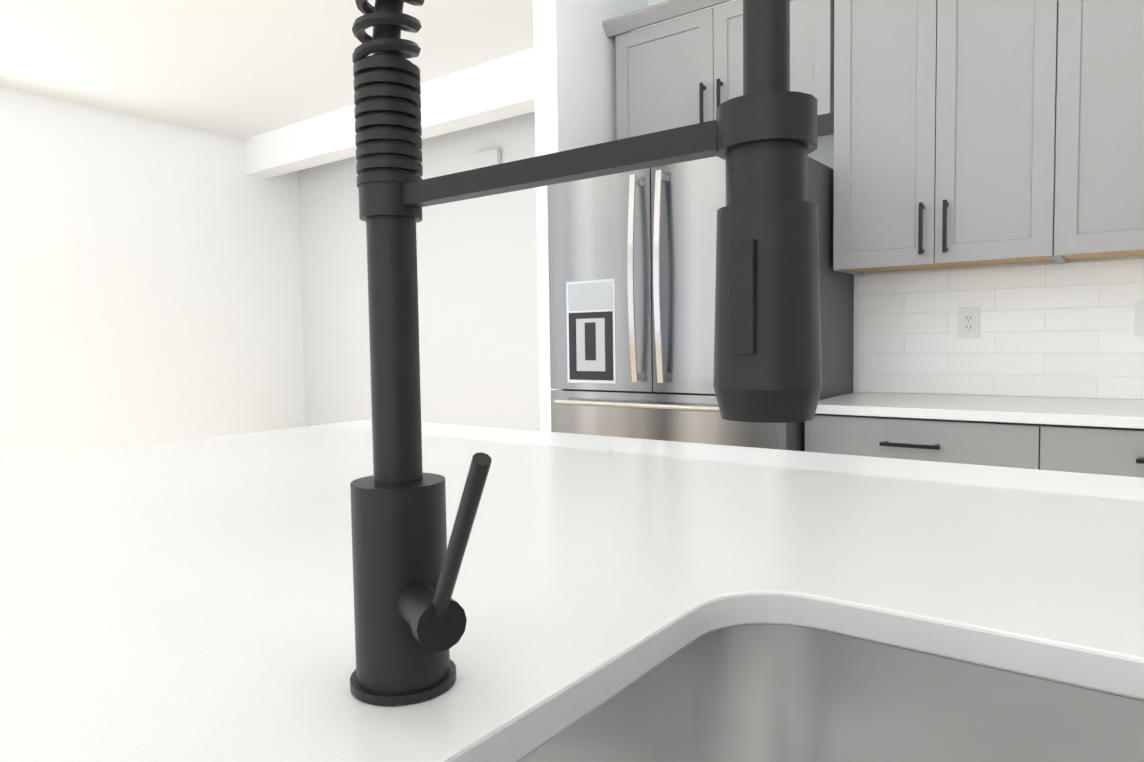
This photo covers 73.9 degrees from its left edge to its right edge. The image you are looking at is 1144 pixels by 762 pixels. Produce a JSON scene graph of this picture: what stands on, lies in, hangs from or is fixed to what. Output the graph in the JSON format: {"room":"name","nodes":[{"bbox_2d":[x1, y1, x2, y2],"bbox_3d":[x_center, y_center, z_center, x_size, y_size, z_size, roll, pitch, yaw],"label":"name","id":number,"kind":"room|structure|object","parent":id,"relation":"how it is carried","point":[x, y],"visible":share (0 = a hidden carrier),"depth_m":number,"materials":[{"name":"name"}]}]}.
{"room":"kitchen","nodes":[
{"label":"kitchen","id":0,"kind":"room"},
{"bbox_2d":[0,87,305,460],"bbox_3d":[-4.838,-0.373,3.397,0.100,2.800,8.350,1,4,37],"label":"wall","id":1,"kind":"structure","parent":0,"point":[150,283],"depth_m":5.53,"materials":[{"name":"paint"}]},
{"bbox_2d":[0,0,533,138],"bbox_3d":[-1.745,-1.742,0.973,7.900,0.100,8.350,1,4,37],"label":"ceiling","id":2,"kind":"structure","parent":0,"point":[243,69],"depth_m":4.32,"materials":[{"name":"paint"}]},
{"bbox_2d":[244,47,534,177],"bbox_3d":[-1.045,-1.782,5.071,3.885,0.284,0.190,1,4,37],"label":"ceiling beam","id":3,"kind":"structure","parent":0,"point":[492,91],"depth_m":4.85,"materials":[{"name":"paint"}]},
{"bbox_2d":[298,111,539,430],"bbox_3d":[-0.764,-0.548,5.486,3.885,2.800,0.100,1,4,37],"label":"wall","id":4,"kind":"structure","parent":0,"point":[477,272],"depth_m":5.52,"materials":[{"name":"paint"}]},
{"bbox_2d":[474,148,500,168],"bbox_3d":[-0.578,-1.517,5.190,0.220,0.100,0.044,1,4,37],"label":"switch box","id":5,"kind":"object","parent":4,"relation":"attached to","point":[487,158],"visible":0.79,"depth_m":5.16,"materials":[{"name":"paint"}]},
{"bbox_2d":[533,0,647,431],"bbox_3d":[0.114,-0.445,3.330,0.115,2.800,0.690,1,4,37],"label":"wall","id":6,"kind":"structure","parent":0,"point":[575,74],"depth_m":3.08,"materials":[{"name":"paint"}]},
{"bbox_2d":[647,0,1143,399],"bbox_3d":[1.829,-0.428,2.532,3.815,2.800,0.100,1,4,37],"label":"wall","id":7,"kind":"structure","parent":0,"point":[823,153],"depth_m":3.02,"materials":[{"name":"paint"}]},
{"bbox_2d":[610,0,825,139],"bbox_3d":[0.649,-1.227,3.100,0.915,0.481,0.322,1,4,37],"label":"upper cabinet","id":8,"kind":"object","parent":7,"relation":"attached to","point":[675,73],"depth_m":3.02,"materials":[{"name":"grey wood"}]},
{"bbox_2d":[826,0,1065,275],"bbox_3d":[1.295,-0.932,2.631,0.672,1.039,0.322,1,4,37],"label":"upper cabinet","id":9,"kind":"object","parent":7,"relation":"attached to","point":[980,132],"depth_m":2.50,"materials":[{"name":"grey wood"}]},
{"bbox_2d":[858,246,1143,404],"bbox_3d":[1.668,-0.172,2.600,1.338,0.457,0.008,1,4,37],"label":"backsplash","id":10,"kind":"structure","parent":7,"relation":"attached to","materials":[{"name":"tile"}]},
{"bbox_2d":[1058,0,1143,263],"bbox_3d":[1.829,-0.918,2.229,0.666,1.039,0.322,1,4,37],"label":"upper cabinet","id":11,"kind":"object","parent":7,"relation":"attached to","point":[1101,178],"depth_m":2.25,"materials":[{"name":"grey wood"}]},
{"bbox_3d":[-1.701,1.153,1.129,7.900,0.100,8.350,1,4,37],"label":"floor","id":12,"kind":"structure","parent":0,"visible":0},
{"bbox_2d":[0,419,1143,761],"bbox_3d":[-0.683,0.666,0.454,2.018,0.914,3.050,1,4,37],"label":"kitchen island","id":13,"kind":"object","parent":12,"relation":"on","point":[620,599],"visible":0.92,"depth_m":0.66,"materials":[{"name":"white stone"}]},
{"bbox_2d":[350,0,821,705],"bbox_3d":[-0.026,-0.073,0.402,0.308,0.548,0.094,1,4,37],"label":"faucet","id":14,"kind":"object","parent":13,"relation":"on","point":[760,138],"visible":1,"depth_m":0.43,"materials":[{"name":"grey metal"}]},
{"bbox_2d":[547,156,853,450],"bbox_3d":[0.503,0.079,2.959,0.914,1.782,0.844,1,4,37],"label":"refrigerator","id":15,"kind":"object","parent":12,"relation":"on","point":[632,266],"visible":0.42,"depth_m":2.69,"materials":[{"name":"silver metal"}]},
{"bbox_2d":[805,416,1045,469],"bbox_3d":[1.231,0.537,2.597,0.672,0.883,0.607,1,4,37],"label":"base cabinet","id":16,"kind":"object","parent":12,"relation":"on","point":[949,441],"depth_m":2.30,"materials":[{"name":"grey wood"}]},
{"bbox_2d":[815,392,1143,431],"bbox_3d":[1.481,0.088,2.364,1.344,0.030,0.634,1,4,37],"label":"countertop","id":17,"kind":"structure","parent":16,"relation":"on","point":[1067,411],"depth_m":2.33,"materials":[{"name":"white stone"}]},
{"bbox_2d":[1046,424,1143,477],"bbox_3d":[1.765,0.551,2.194,0.666,0.883,0.607,1,4,37],"label":"base cabinet","id":18,"kind":"object","parent":12,"relation":"on","point":[1104,451],"depth_m":2.05,"materials":[{"name":"grey wood"}]}
]}

